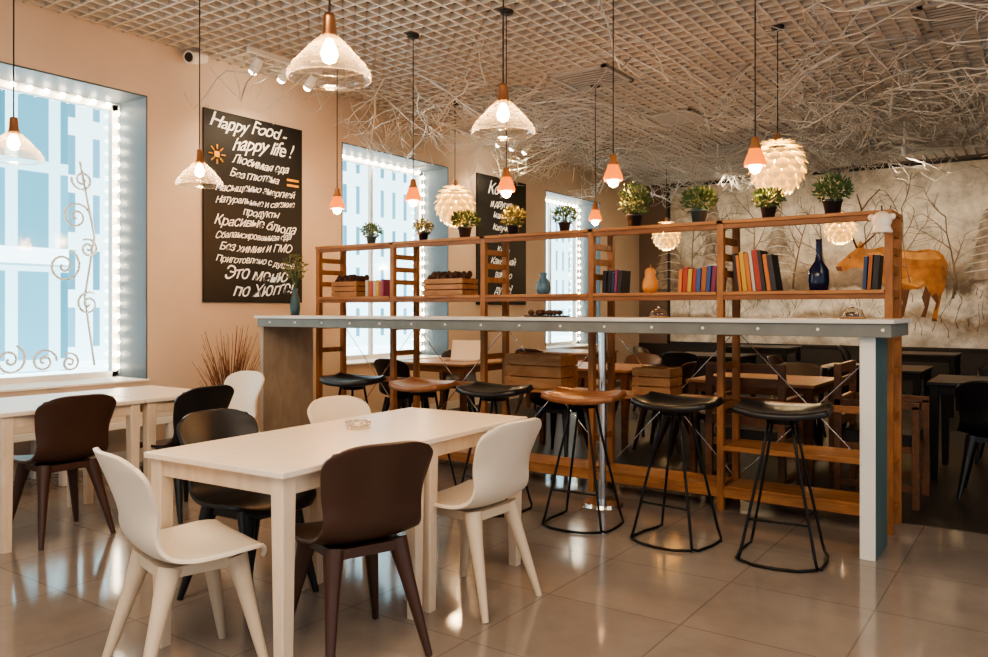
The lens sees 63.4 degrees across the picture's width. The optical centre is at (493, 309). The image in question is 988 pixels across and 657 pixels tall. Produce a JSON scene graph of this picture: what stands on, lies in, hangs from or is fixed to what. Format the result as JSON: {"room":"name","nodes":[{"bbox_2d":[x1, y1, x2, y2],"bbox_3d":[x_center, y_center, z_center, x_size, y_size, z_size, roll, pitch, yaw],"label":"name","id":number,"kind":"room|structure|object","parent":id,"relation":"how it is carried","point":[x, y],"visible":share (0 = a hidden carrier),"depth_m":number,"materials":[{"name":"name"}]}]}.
{"room":"restaurant","nodes":[
{"label":"restaurant","id":0,"kind":"room"},
{"bbox_2d":[0,0,638,467],"bbox_3d":[-2.386,-0.651,8.232,0.533,3.861,17.174,0,0,35],"label":"wall","id":1,"kind":"structure","parent":0,"point":[46,40],"depth_m":7.47,"materials":[{"name":"paint"}]},
{"bbox_2d":[0,61,149,391],"bbox_3d":[-4.019,-0.619,5.860,0.570,2.453,2.880,0,0,35],"label":"window","id":2,"kind":"structure","parent":1,"relation":"in","point":[132,119],"depth_m":6.96,"materials":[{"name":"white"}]},
{"bbox_2d":[115,148,119,372],"bbox_3d":[-3.339,-0.438,7.071,0.043,1.981,0.037,0,0,35],"label":"fairy lights","id":3,"kind":"object","parent":2,"relation":"attached to","point":[117,176],"depth_m":7.08,"materials":[{"name":"beige"}]},
{"bbox_2d":[183,50,207,64],"bbox_3d":[-2.696,-2.264,7.184,0.153,0.161,0.243,0,0,15],"label":"security camera","id":4,"kind":"object","parent":1,"relation":"attached to","point":[190,57],"visible":0.93,"depth_m":7.11,"materials":[{"name":"white paint"}]},
{"bbox_2d":[202,107,301,302],"bbox_3d":[-2.328,-0.968,7.814,0.034,1.787,1.173,0,0,35],"label":"chalkboard menu","id":5,"kind":"object","parent":1,"relation":"attached to","point":[252,223],"visible":0.98,"depth_m":7.76,"materials":[{"name":"black paper"}]},
{"bbox_2d":[13,379,620,480],"bbox_3d":[-2.161,1.232,8.075,0.016,0.096,17.174,0,0,35],"label":"baseboard","id":6,"kind":"structure","parent":1,"relation":"attached to","point":[451,404],"depth_m":10.12,"materials":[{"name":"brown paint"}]},
{"bbox_2d":[342,142,447,364],"bbox_3d":[-1.337,-0.619,9.705,0.570,2.453,1.888,0,0,35],"label":"window","id":7,"kind":"structure","parent":1,"relation":"in","point":[436,176],"depth_m":10.37,"materials":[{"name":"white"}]},
{"bbox_2d":[476,172,525,304],"bbox_3d":[0.117,-0.968,11.324,0.029,1.787,1.227,0,0,35],"label":"chalkboard menu","id":8,"kind":"object","parent":1,"relation":"attached to","point":[490,203],"visible":0.56,"depth_m":11.22,"materials":[{"name":"black paper"}]},
{"bbox_2d":[545,190,599,348],"bbox_3d":[1.107,-0.619,13.209,0.570,2.453,1.813,0,0,35],"label":"window","id":9,"kind":"structure","parent":1,"relation":"in","point":[586,207],"depth_m":13.94,"materials":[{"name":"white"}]},
{"bbox_2d":[0,381,987,656],"bbox_3d":[1.699,1.333,5.513,10.347,0.107,17.387,0,0,35],"label":"floor","id":10,"kind":"structure","parent":0,"point":[610,594],"depth_m":3.72,"materials":[{"name":"tile"}]},
{"bbox_2d":[12,394,116,549],"bbox_3d":[-2.465,0.875,4.554,0.551,0.820,0.460,0,0,37],"label":"dining chair","id":11,"kind":"object","parent":10,"relation":"on","point":[68,429],"visible":0.91,"depth_m":4.44,"materials":[{"name":"brown plastic"}]},
{"bbox_2d":[0,392,144,553],"bbox_3d":[-2.664,0.909,4.720,0.800,0.741,0.811,0,0,35],"label":"dining table","id":12,"kind":"object","parent":10,"relation":"on","point":[15,412],"visible":0.59,"depth_m":4.29,"materials":[{"name":"white wood"}]},
{"bbox_2d":[14,410,173,486],"bbox_3d":[-3.609,1.040,5.509,0.491,0.480,2.987,0,0,35],"label":"window bench","id":13,"kind":"object","parent":10,"relation":"on","point":[24,434],"visible":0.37,"depth_m":6.12,"materials":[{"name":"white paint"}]},
{"bbox_2d":[78,385,189,503],"bbox_3d":[-2.274,0.909,5.280,0.800,0.741,0.533,0,0,35],"label":"dining table","id":14,"kind":"object","parent":10,"relation":"on","point":[157,398],"visible":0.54,"depth_m":4.99,"materials":[{"name":"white wood"}]},
{"bbox_2d":[93,447,267,656],"bbox_3d":[-1.106,0.875,2.825,0.551,0.820,0.460,0,0,-41],"label":"dining chair","id":15,"kind":"object","parent":10,"relation":"on","point":[170,554],"visible":1,"depth_m":2.76,"materials":[{"name":"beige plastic"}]},
{"bbox_2d":[140,385,233,523],"bbox_3d":[-1.956,0.875,5.060,0.551,0.820,0.460,0,0,30],"label":"dining chair","id":16,"kind":"object","parent":10,"relation":"on","point":[215,396],"visible":0.46,"depth_m":4.86,"materials":[{"name":"black plastic"}]},
{"bbox_2d":[192,325,259,385],"bbox_3d":[-2.313,0.705,7.016,0.597,1.150,0.543,0,0,2],"label":"dried plant","id":17,"kind":"object","parent":10,"relation":"on","point":[226,363],"visible":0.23,"depth_m":7.00,"materials":[{"name":"brown plant"}]},
{"bbox_2d":[224,371,264,417],"bbox_3d":[-1.999,0.875,5.897,0.460,0.820,0.551,0,0,35],"label":"dining chair","id":18,"kind":"object","parent":10,"relation":"on","point":[247,385],"visible":0.33,"depth_m":6.06,"materials":[{"name":"beige plastic"}]},
{"bbox_2d":[176,408,318,619],"bbox_3d":[-1.111,0.875,3.595,0.551,0.820,0.460,0,0,32],"label":"dining chair","id":19,"kind":"object","parent":10,"relation":"on","point":[248,507],"visible":0.59,"depth_m":3.58,"materials":[{"name":"black plastic"}]},
{"bbox_2d":[144,426,429,656],"bbox_3d":[-0.798,0.909,3.190,0.747,0.741,0.821,0,0,32],"label":"dining table","id":20,"kind":"object","parent":10,"relation":"on","point":[284,463],"visible":0.8,"depth_m":2.94,"materials":[{"name":"white wood"}]},
{"bbox_2d":[307,395,370,423],"bbox_3d":[-0.666,0.875,4.158,0.551,0.820,0.460,0,0,35],"label":"dining chair","id":21,"kind":"object","parent":10,"relation":"on","point":[330,408],"visible":0.22,"depth_m":4.31,"materials":[{"name":"beige plastic"}]},
{"bbox_2d":[319,372,386,405],"bbox_3d":[-1.060,0.877,5.860,0.472,0.806,0.405,0,0,32],"label":"bar stool","id":22,"kind":"object","parent":10,"relation":"on","point":[345,381],"visible":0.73,"depth_m":5.85,"materials":[{"name":"black leather"}]},
{"bbox_2d":[294,440,432,656],"bbox_3d":[-0.520,0.875,3.019,0.460,0.820,0.551,0,0,-35],"label":"dining chair","id":23,"kind":"object","parent":10,"relation":"on","point":[371,494],"visible":0.91,"depth_m":2.86,"materials":[{"name":"brown plastic"}]},
{"bbox_2d":[374,358,434,411],"bbox_3d":[-0.883,0.874,7.870,0.461,0.820,0.552,0,0,35],"label":"dining chair","id":24,"kind":"object","parent":10,"relation":"on","point":[380,364],"visible":0.46,"depth_m":7.73,"materials":[{"name":"black plastic"}]},
{"bbox_2d":[303,407,526,612],"bbox_3d":[-0.363,0.909,3.889,0.747,0.741,0.821,0,0,32],"label":"dining table","id":25,"kind":"object","parent":10,"relation":"on","point":[448,431],"visible":0.44,"depth_m":3.67,"materials":[{"name":"white wood"}]},
{"bbox_2d":[388,376,457,485],"bbox_3d":[-0.513,0.877,5.479,0.472,0.806,0.405,0,0,40],"label":"bar stool","id":26,"kind":"object","parent":10,"relation":"on","point":[416,386],"visible":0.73,"depth_m":5.49,"materials":[{"name":"brown leather"}]},
{"bbox_2d":[397,357,501,411],"bbox_3d":[-0.442,0.909,8.502,0.960,0.741,0.853,0,0,35],"label":"cafe table","id":27,"kind":"object","parent":10,"relation":"on","point":[428,364],"visible":0.46,"depth_m":8.17,"materials":[{"name":"brown wood"}]},
{"bbox_2d":[444,340,479,361],"bbox_3d":[-0.328,0.431,8.463,0.320,0.213,0.284,0,0,15],"label":"laptop","id":28,"kind":"object","parent":27,"relation":"on","point":[462,350],"visible":0.86,"depth_m":8.56,"materials":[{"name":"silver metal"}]},
{"bbox_2d":[439,349,476,412],"bbox_3d":[-0.424,0.874,9.295,0.461,0.820,0.552,0,0,5],"label":"dining chair","id":29,"kind":"object","parent":10,"relation":"on","point":[471,377],"visible":0.16,"depth_m":9.42,"materials":[{"name":"black plastic"}]},
{"bbox_2d":[404,418,541,622],"bbox_3d":[-0.080,0.875,3.554,0.551,0.820,0.460,0,0,37],"label":"dining chair","id":30,"kind":"object","parent":10,"relation":"on","point":[500,471],"visible":0.8,"depth_m":3.41,"materials":[{"name":"beige plastic"}]},
{"bbox_2d":[456,381,533,516],"bbox_3d":[-0.021,0.877,5.135,0.472,0.806,0.405,0,0,35],"label":"bar stool","id":31,"kind":"object","parent":10,"relation":"on","point":[485,391],"visible":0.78,"depth_m":5.14,"materials":[{"name":"black leather"}]},
{"bbox_2d":[530,392,587,456],"bbox_3d":[0.565,0.874,7.056,0.461,0.820,0.552,0,0,35],"label":"dining chair","id":32,"kind":"object","parent":10,"relation":"on","point":[553,408],"visible":0.37,"depth_m":7.01,"materials":[{"name":"black plastic"}]},
{"bbox_2d":[526,348,617,411],"bbox_3d":[1.022,0.909,10.602,0.960,0.741,0.853,0,0,35],"label":"cafe table","id":33,"kind":"object","parent":10,"relation":"on","point":[582,353],"visible":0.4,"depth_m":10.38,"materials":[{"name":"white wood"}]},
{"bbox_2d":[254,315,911,561],"bbox_3d":[0.155,0.664,5.601,4.875,1.232,0.619,0,0,35],"label":"bar table","id":34,"kind":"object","parent":10,"relation":"on","point":[286,341],"depth_m":4.89,"materials":[{"name":"white paint"}]},
{"bbox_2d":[282,254,308,314],"bbox_3d":[-1.732,-0.224,6.955,0.238,0.541,0.233,0,0,-5],"label":"flower vase","id":35,"kind":"object","parent":34,"relation":"on","point":[295,301],"visible":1,"depth_m":6.93,"materials":[{"name":"blue"}]},
{"bbox_2d":[524,310,569,316],"bbox_3d":[0.361,0.023,5.496,0.277,0.049,0.149,0,0,35],"label":"serving tray","id":36,"kind":"object","parent":34,"relation":"on","point":[540,313],"visible":1,"depth_m":5.44,"materials":[{"name":"black"}]},
{"bbox_2d":[541,386,626,534],"bbox_3d":[0.515,0.877,4.761,0.472,0.806,0.405,0,0,31],"label":"bar stool","id":37,"kind":"object","parent":10,"relation":"on","point":[579,399],"visible":1,"depth_m":4.76,"materials":[{"name":"brown leather"}]},
{"bbox_2d":[539,362,661,452],"bbox_3d":[1.036,0.909,7.731,0.960,0.741,0.853,0,0,35],"label":"cafe table","id":38,"kind":"object","parent":10,"relation":"on","point":[623,372],"visible":0.44,"depth_m":7.24,"materials":[{"name":"brown wood"}]},
{"bbox_2d":[315,209,901,535],"bbox_3d":[0.422,0.355,6.026,4.720,1.851,0.363,0,0,35],"label":"open shelf unit","id":39,"kind":"object","parent":10,"relation":"on","point":[734,487],"visible":0.59,"depth_m":5.36,"materials":[{"name":"brown wood"}]},
{"bbox_2d":[332,274,368,296],"bbox_3d":[-1.277,-0.221,7.212,0.309,0.204,0.213,0,0,35],"label":"wooden crate","id":40,"kind":"object","parent":39,"relation":"on","point":[350,285],"visible":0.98,"depth_m":7.12,"materials":[{"name":"brown wood"}]},
{"bbox_2d":[359,222,382,242],"bbox_3d":[-1.091,-0.680,7.078,0.214,0.217,0.215,0,0,35],"label":"potted plant","id":41,"kind":"object","parent":39,"relation":"on","point":[369,233],"visible":0.98,"depth_m":7.05,"materials":[{"name":"green plant"}]},
{"bbox_2d":[365,279,389,295],"bbox_3d":[-0.996,-0.193,7.017,0.214,0.145,0.157,0,0,35],"label":"books","id":42,"kind":"object","parent":39,"relation":"on","point":[381,287],"visible":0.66,"depth_m":6.94,"materials":[{"name":"multicoloured paper"}]},
{"bbox_2d":[412,217,434,239],"bbox_3d":[-0.595,-0.677,6.729,0.207,0.210,0.201,0,0,35],"label":"potted plant","id":43,"kind":"object","parent":39,"relation":"on","point":[423,235],"visible":0.99,"depth_m":6.71,"materials":[{"name":"green plant"}]},
{"bbox_2d":[423,271,477,295],"bbox_3d":[-0.359,-0.220,6.571,0.405,0.203,0.213,0,0,35],"label":"wooden crate","id":44,"kind":"object","parent":39,"relation":"on","point":[456,282],"visible":0.98,"depth_m":6.48,"materials":[{"name":"brown wood"}]},
{"bbox_2d":[450,209,480,236],"bbox_3d":[-0.240,-0.700,6.485,0.265,0.256,0.256,0,0,35],"label":"potted plant","id":45,"kind":"object","parent":39,"relation":"on","point":[464,230],"visible":0.98,"depth_m":6.45,"materials":[{"name":"green plant"}]},
{"bbox_2d":[500,204,526,233],"bbox_3d":[0.147,-0.700,6.218,0.223,0.256,0.221,0,0,35],"label":"potted plant","id":46,"kind":"object","parent":39,"relation":"on","point":[513,228],"visible":0.98,"depth_m":6.19,"materials":[{"name":"green plant"}]},
{"bbox_2d":[505,352,577,389],"bbox_3d":[0.359,0.458,6.071,0.491,0.256,0.256,0,0,35],"label":"wooden crate","id":47,"kind":"object","parent":39,"relation":"on","point":[541,370],"visible":0.88,"depth_m":5.96,"materials":[{"name":"brown wood"}]},
{"bbox_2d":[551,204,577,230],"bbox_3d":[0.523,-0.682,5.955,0.208,0.220,0.211,0,0,35],"label":"potted plant","id":48,"kind":"object","parent":39,"relation":"on","point":[565,225],"visible":0.98,"depth_m":5.92,"materials":[{"name":"green plant"}]},
{"bbox_2d":[602,269,630,292],"bbox_3d":[0.876,-0.204,5.711,0.151,0.167,0.159,0,0,35],"label":"books","id":49,"kind":"object","parent":39,"relation":"on","point":[617,280],"visible":0.91,"depth_m":5.66,"materials":[{"name":"black paper"}]},
{"bbox_2d":[617,182,653,225],"bbox_3d":[0.982,-0.742,5.625,0.254,0.341,0.259,0,0,35],"label":"potted plant","id":50,"kind":"object","parent":39,"relation":"on","point":[634,219],"visible":0.98,"depth_m":5.60,"materials":[{"name":"green plant"}]},
{"bbox_2d":[642,264,657,292],"bbox_3d":[1.081,-0.218,5.540,0.111,0.198,0.111,0,0,35],"label":"ornament","id":51,"kind":"object","parent":39,"relation":"on","point":[650,283],"visible":0.96,"depth_m":5.50,"materials":[{"name":"orange ceramic"}]},
{"bbox_2d":[632,365,681,394],"bbox_3d":[1.129,0.490,5.534,0.277,0.192,0.213,0,0,35],"label":"wooden crate","id":52,"kind":"object","parent":39,"relation":"on","point":[667,380],"visible":0.93,"depth_m":5.46,"materials":[{"name":"brown wood"}]},
{"bbox_2d":[679,185,718,221],"bbox_3d":[1.377,-0.708,5.360,0.250,0.272,0.261,0,0,-34],"label":"potted plant","id":53,"kind":"object","parent":39,"relation":"on","point":[698,214],"visible":0.98,"depth_m":5.33,"materials":[{"name":"green plant"}]},
{"bbox_2d":[678,265,726,291],"bbox_3d":[1.395,-0.207,5.349,0.285,0.173,0.156,0,0,35],"label":"books","id":54,"kind":"object","parent":39,"relation":"on","point":[704,279],"visible":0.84,"depth_m":5.29,"materials":[{"name":"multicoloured paper"}]},
{"bbox_2d":[732,249,782,290],"bbox_3d":[1.692,-0.253,5.142,0.286,0.266,0.161,0,0,35],"label":"books","id":55,"kind":"object","parent":39,"relation":"on","point":[754,270],"visible":0.88,"depth_m":5.09,"materials":[{"name":"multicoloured paper"}]},
{"bbox_2d":[752,185,786,217],"bbox_3d":[1.750,-0.684,5.101,0.220,0.225,0.210,0,0,-16],"label":"potted plant","id":56,"kind":"object","parent":39,"relation":"on","point":[769,210],"visible":0.98,"depth_m":5.07,"materials":[{"name":"green plant"}]},
{"bbox_2d":[808,239,829,289],"bbox_3d":[1.991,-0.276,4.906,0.124,0.315,0.124,0,0,35],"label":"glass bottle vase","id":57,"kind":"object","parent":39,"relation":"on","point":[818,273],"visible":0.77,"depth_m":4.87,"materials":[{"name":"blue glass"}]},
{"bbox_2d":[812,171,854,213],"bbox_3d":[2.065,-0.711,4.883,0.264,0.279,0.250,0,0,35],"label":"potted plant","id":58,"kind":"object","parent":39,"relation":"on","point":[832,205],"visible":0.98,"depth_m":4.85,"materials":[{"name":"green plant"}]},
{"bbox_2d":[862,254,883,289],"bbox_3d":[2.253,-0.225,4.751,0.094,0.208,0.161,0,0,35],"label":"books","id":59,"kind":"object","parent":39,"relation":"on","point":[873,264],"visible":0.94,"depth_m":4.70,"materials":[{"name":"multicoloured paper"}]},
{"bbox_2d":[868,205,895,235],"bbox_3d":[2.176,-0.501,4.490,0.116,0.171,0.116,0,0,-10],"label":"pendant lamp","id":60,"kind":"object","parent":39,"relation":"hanging from","point":[881,221],"visible":1,"depth_m":4.45,"materials":[{"name":"beige plastic"}]},
{"bbox_2d":[615,353,662,436],"bbox_3d":[1.477,0.874,8.363,0.461,0.820,0.552,0,0,35],"label":"dining chair","id":61,"kind":"object","parent":10,"relation":"on","point":[644,358],"visible":0.17,"depth_m":8.53,"materials":[{"name":"brown plastic"}]},
{"bbox_2d":[632,361,696,454],"bbox_3d":[1.580,0.874,7.351,0.552,0.820,0.461,0,0,35],"label":"dining chair","id":62,"kind":"object","parent":10,"relation":"on","point":[688,368],"visible":0.3,"depth_m":7.30,"materials":[{"name":"brown plastic"}]},
{"bbox_2d":[630,391,723,551],"bbox_3d":[0.991,0.877,4.430,0.472,0.806,0.405,0,0,43],"label":"bar stool","id":63,"kind":"object","parent":10,"relation":"on","point":[667,404],"visible":1,"depth_m":4.44,"materials":[{"name":"black metal"}]},
{"bbox_2d":[661,352,704,394],"bbox_3d":[2.191,0.874,9.107,0.461,0.820,0.552,0,0,35],"label":"dining chair","id":64,"kind":"object","parent":10,"relation":"on","point":[670,359],"visible":0.24,"depth_m":8.90,"materials":[{"name":"black plastic"}]},
{"bbox_2d":[650,364,716,469],"bbox_3d":[1.586,0.874,6.697,0.552,0.820,0.461,0,0,35],"label":"dining chair","id":65,"kind":"object","parent":10,"relation":"on","point":[665,421],"visible":0.14,"depth_m":6.62,"materials":[{"name":"brown plastic"}]},
{"bbox_2d":[661,352,757,396],"bbox_3d":[2.632,0.909,9.739,0.907,0.741,0.853,0,0,35],"label":"cafe table","id":66,"kind":"object","parent":10,"relation":"on","point":[703,356],"visible":0.31,"depth_m":9.48,"materials":[{"name":"brown wood"}]},
{"bbox_2d":[705,362,804,485],"bbox_3d":[1.835,0.821,5.613,0.538,0.917,0.512,0,0,35],"label":"wooden armchair","id":67,"kind":"object","parent":10,"relation":"on","point":[751,428],"visible":0.48,"depth_m":5.46,"materials":[{"name":"brown wood"}]},
{"bbox_2d":[685,372,833,486],"bbox_3d":[2.131,0.909,6.317,0.960,0.741,0.853,0,0,35],"label":"cafe table","id":68,"kind":"object","parent":10,"relation":"on","point":[810,386],"visible":0.56,"depth_m":6.19,"materials":[{"name":"brown wood"}]},
{"bbox_2d":[725,344,802,361],"bbox_3d":[4.009,0.909,11.900,0.907,0.741,0.853,0,0,35],"label":"cafe table","id":69,"kind":"object","parent":10,"relation":"on","point":[761,349],"visible":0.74,"depth_m":11.60,"materials":[{"name":"black wood"}]},
{"bbox_2d":[732,398,833,572],"bbox_3d":[1.470,0.877,4.096,0.472,0.806,0.405,0,0,29],"label":"bar stool","id":70,"kind":"object","parent":10,"relation":"on","point":[791,414],"visible":1,"depth_m":4.08,"materials":[{"name":"black metal"}]},
{"bbox_2d":[760,361,822,455],"bbox_3d":[2.602,0.874,6.993,0.461,0.820,0.552,0,0,35],"label":"dining chair","id":71,"kind":"object","parent":10,"relation":"on","point":[797,368],"visible":0.12,"depth_m":7.13,"materials":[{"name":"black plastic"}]},
{"bbox_2d":[817,362,933,445],"bbox_3d":[3.623,0.909,7.617,0.907,0.741,0.853,0,0,35],"label":"cafe table","id":72,"kind":"object","parent":10,"relation":"on","point":[915,373],"visible":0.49,"depth_m":7.49,"materials":[{"name":"brown wood"}]},
{"bbox_2d":[834,360,929,510],"bbox_3d":[2.651,0.821,5.460,0.512,0.917,0.538,0,0,35],"label":"wooden armchair","id":73,"kind":"object","parent":10,"relation":"on","point":[915,438],"visible":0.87,"depth_m":5.38,"materials":[{"name":"brown wood"}]},
{"bbox_2d":[902,351,961,417],"bbox_3d":[5.332,0.909,10.067,0.907,0.741,0.853,0,0,35],"label":"cafe table","id":74,"kind":"object","parent":10,"relation":"on","point":[953,359],"visible":0.59,"depth_m":9.68,"materials":[{"name":"black wood"}]},
{"bbox_2d":[926,374,987,480],"bbox_3d":[3.857,0.909,6.088,0.907,0.741,0.853,0,0,35],"label":"cafe table","id":75,"kind":"object","parent":10,"relation":"on","point":[945,385],"visible":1,"depth_m":6.00,"materials":[{"name":"black wood"}]},
{"bbox_2d":[955,380,987,499],"bbox_3d":[3.416,0.874,5.457,0.461,0.820,0.552,0,0,35],"label":"dining chair","id":76,"kind":"object","parent":10,"relation":"on","point":[971,396],"visible":1,"depth_m":5.40,"materials":[{"name":"black plastic"}]},
{"bbox_2d":[22,0,987,186],"bbox_3d":[1.813,-2.349,5.303,9.707,0.048,17.174,0,0,35],"label":"ceiling","id":77,"kind":"structure","parent":0,"point":[536,47],"depth_m":7.28,"materials":[{"name":"beige paint"}]},
{"bbox_2d":[0,0,44,163],"bbox_3d":[-2.822,-1.602,4.699,0.320,1.448,0.320,0,0,35],"label":"pendant lamp","id":78,"kind":"object","parent":77,"relation":"hanging from","point":[13,142],"visible":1,"depth_m":4.70,"materials":[{"name":"black"}]},
{"bbox_2d":[175,0,222,187],"bbox_3d":[-2.079,-1.602,5.651,0.320,1.448,0.320,0,0,35],"label":"pendant lamp","id":79,"kind":"object","parent":77,"relation":"hanging from","point":[199,171],"visible":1,"depth_m":5.64,"materials":[{"name":"black"}]},
{"bbox_2d":[247,46,321,90],"bbox_3d":[-1.942,-2.217,7.415,0.158,0.218,0.853,0,0,35],"label":"track spotlight","id":80,"kind":"object","parent":77,"relation":"attached to","point":[258,61],"visible":0.87,"depth_m":7.37,"materials":[{"name":"white paint"}]},
{"bbox_2d":[286,0,371,89],"bbox_3d":[-0.628,-1.602,3.052,0.320,1.448,0.320,0,0,35],"label":"pendant lamp","id":81,"kind":"object","parent":77,"relation":"hanging from","point":[329,54],"visible":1,"depth_m":3.03,"materials":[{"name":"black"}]},
{"bbox_2d":[329,53,344,213],"bbox_3d":[-1.427,-1.598,7.277,0.141,1.455,0.141,0,0,35],"label":"pendant lamp","id":82,"kind":"object","parent":77,"relation":"hanging from","point":[337,204],"visible":0.91,"depth_m":7.25,"materials":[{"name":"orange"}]},
{"bbox_2d":[405,33,420,206],"bbox_3d":[-0.683,-1.598,6.758,0.141,1.455,0.141,0,0,35],"label":"pendant lamp","id":83,"kind":"object","parent":77,"relation":"hanging from","point":[413,197],"visible":1,"depth_m":6.73,"materials":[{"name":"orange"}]},
{"bbox_2d":[184,25,724,197],"bbox_3d":[0.720,-2.000,9.226,3.223,0.600,7.711,0,0,35],"label":"decorative branches","id":84,"kind":"object","parent":77,"relation":"hanging from","point":[538,136],"visible":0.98,"depth_m":8.56,"materials":[{"name":"white plant"}]},
{"bbox_2d":[434,101,475,226],"bbox_3d":[-0.438,-1.625,8.942,0.475,1.401,0.476,0,0,35],"label":"pendant lamp","id":85,"kind":"object","parent":77,"relation":"hanging from","point":[447,203],"visible":0.87,"depth_m":8.81,"materials":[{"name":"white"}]},
{"bbox_2d":[471,0,534,139],"bbox_3d":[0.046,-1.602,4.000,0.320,1.448,0.320,0,0,35],"label":"pendant lamp","id":86,"kind":"object","parent":77,"relation":"hanging from","point":[503,114],"visible":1,"depth_m":3.98,"materials":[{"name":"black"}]},
{"bbox_2d":[497,8,514,197],"bbox_3d":[0.096,-1.598,6.215,0.141,1.455,0.141,0,0,35],"label":"pendant lamp","id":87,"kind":"object","parent":77,"relation":"hanging from","point":[506,187],"visible":0.98,"depth_m":6.19,"materials":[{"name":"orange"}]},
{"bbox_2d":[546,64,633,91],"bbox_3d":[0.965,-2.315,8.002,0.640,0.021,0.640,0,0,35],"label":"ceiling vent","id":88,"kind":"object","parent":77,"relation":"in","point":[581,79],"visible":0.89,"depth_m":7.97,"materials":[{"name":"grey metal"}]},
{"bbox_2d":[589,84,601,224],"bbox_3d":[1.044,-1.598,8.246,0.141,1.455,0.141,0,0,35],"label":"pendant lamp","id":89,"kind":"object","parent":77,"relation":"hanging from","point":[595,217],"visible":0.94,"depth_m":8.22,"materials":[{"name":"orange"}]},
{"bbox_2d":[603,0,622,186],"bbox_3d":[0.848,-1.598,5.690,0.141,1.455,0.141,0,0,35],"label":"pendant lamp","id":90,"kind":"object","parent":77,"relation":"hanging from","point":[613,175],"visible":1,"depth_m":5.67,"materials":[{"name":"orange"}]},
{"bbox_2d":[652,161,681,250],"bbox_3d":[2.704,-1.625,12.551,0.475,1.401,0.476,0,0,35],"label":"pendant lamp","id":91,"kind":"object","parent":77,"relation":"hanging from","point":[664,241],"visible":0.71,"depth_m":12.43,"materials":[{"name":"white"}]},
{"bbox_2d":[639,108,708,126],"bbox_3d":[2.186,-2.315,9.660,0.640,0.021,0.640,0,0,35],"label":"ceiling vent","id":92,"kind":"object","parent":77,"relation":"in","point":[669,118],"visible":0.8,"depth_m":9.62,"materials":[{"name":"grey metal"}]},
{"bbox_2d":[540,111,924,208],"bbox_3d":[3.312,-1.990,11.721,4.730,0.619,4.993,0,0,19],"label":"garland","id":93,"kind":"object","parent":77,"relation":"hanging from","point":[732,172],"visible":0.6,"depth_m":11.86,"materials":[{"name":"white plant"}]},
{"bbox_2d":[744,0,766,173],"bbox_3d":[1.670,-1.598,5.117,0.141,1.455,0.141,0,0,35],"label":"pendant lamp","id":94,"kind":"object","parent":77,"relation":"hanging from","point":[755,159],"visible":1,"depth_m":5.10,"materials":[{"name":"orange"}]},
{"bbox_2d":[580,77,957,185],"bbox_3d":[2.803,-2.013,9.394,3.486,0.574,4.068,0,0,10],"label":"garland","id":95,"kind":"object","parent":77,"relation":"hanging from","point":[717,160],"visible":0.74,"depth_m":9.12,"materials":[{"name":"white plant"}]},
{"bbox_2d":[565,0,987,164],"bbox_3d":[3.719,-1.993,7.194,4.343,0.615,6.017,0,0,32],"label":"decorative branches","id":96,"kind":"object","parent":77,"relation":"hanging from","point":[812,68],"visible":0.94,"depth_m":7.18,"materials":[{"name":"white plant"}]},
{"bbox_2d":[748,24,808,196],"bbox_3d":[2.323,-1.625,6.561,0.475,1.401,0.476,0,0,35],"label":"pendant lamp","id":97,"kind":"object","parent":77,"relation":"hanging from","point":[785,170],"visible":0.8,"depth_m":6.43,"materials":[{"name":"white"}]},
{"bbox_2d":[672,85,987,192],"bbox_3d":[4.556,-2.009,10.341,5.273,0.582,5.688,0,0,35],"label":"garland","id":98,"kind":"object","parent":77,"relation":"hanging from","point":[879,144],"visible":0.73,"depth_m":10.19,"materials":[{"name":"beige wood"}]},
{"bbox_2d":[823,147,857,244],"bbox_3d":[4.925,-1.625,11.391,0.475,1.401,0.476,0,0,35],"label":"pendant lamp","id":99,"kind":"object","parent":77,"relation":"hanging from","point":[840,233],"visible":0.66,"depth_m":11.26,"materials":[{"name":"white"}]},
{"bbox_2d":[916,0,987,32],"bbox_3d":[3.682,-2.315,6.211,0.640,0.021,0.640,0,0,35],"label":"ceiling vent","id":100,"kind":"object","parent":77,"relation":"in","point":[929,11],"visible":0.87,"depth_m":6.27,"materials":[{"name":"grey metal"}]},
{"bbox_2d":[639,153,986,342],"bbox_3d":[6.612,-0.651,12.555,10.347,3.861,0.213,0,0,35],"label":"wall","id":101,"kind":"structure","parent":0,"point":[648,252],"depth_m":14.96,"materials":[{"name":"brown paint"}]},
{"bbox_2d":[639,343,987,392],"bbox_3d":[6.676,0.949,12.368,9.600,0.661,0.021,0,0,35],"label":"baseboard","id":102,"kind":"structure","parent":101,"relation":"attached to","point":[971,361],"depth_m":13.16,"materials":[{"name":"black wood"}]},
{"bbox_2d":[655,156,987,351],"bbox_3d":[6.731,-0.832,12.287,9.312,2.901,0.046,0,0,35],"label":"mural","id":103,"kind":"object","parent":101,"relation":"attached to","point":[945,220],"visible":0.52,"depth_m":12.77,"materials":[{"name":"paint"}]},
{"label":"outside","id":104,"kind":"structure","parent":0,"visible":0},
{"bbox_2d":[0,335,572,377],"bbox_3d":[-19.957,1.520,33.430,57.015,0.160,96.003,0,0,35],"label":"ground","id":105,"kind":"structure","parent":104,"point":[101,365],"depth_m":22.37,"materials":[{"name":"white"}]},
{"bbox_2d":[0,89,68,374],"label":"window","id":106,"kind":"structure","parent":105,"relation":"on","point":[33,194],"depth_m":18.39,"materials":[{"name":"teal"}]},
{"bbox_2d":[68,103,572,361],"bbox_3d":[-6.844,-4.480,36.801,8.534,11.947,32.801,0,0,35],"label":"building","id":107,"kind":"structure","parent":105,"relation":"on","point":[87,126],"depth_m":23.13,"materials":[{"name":"white"}]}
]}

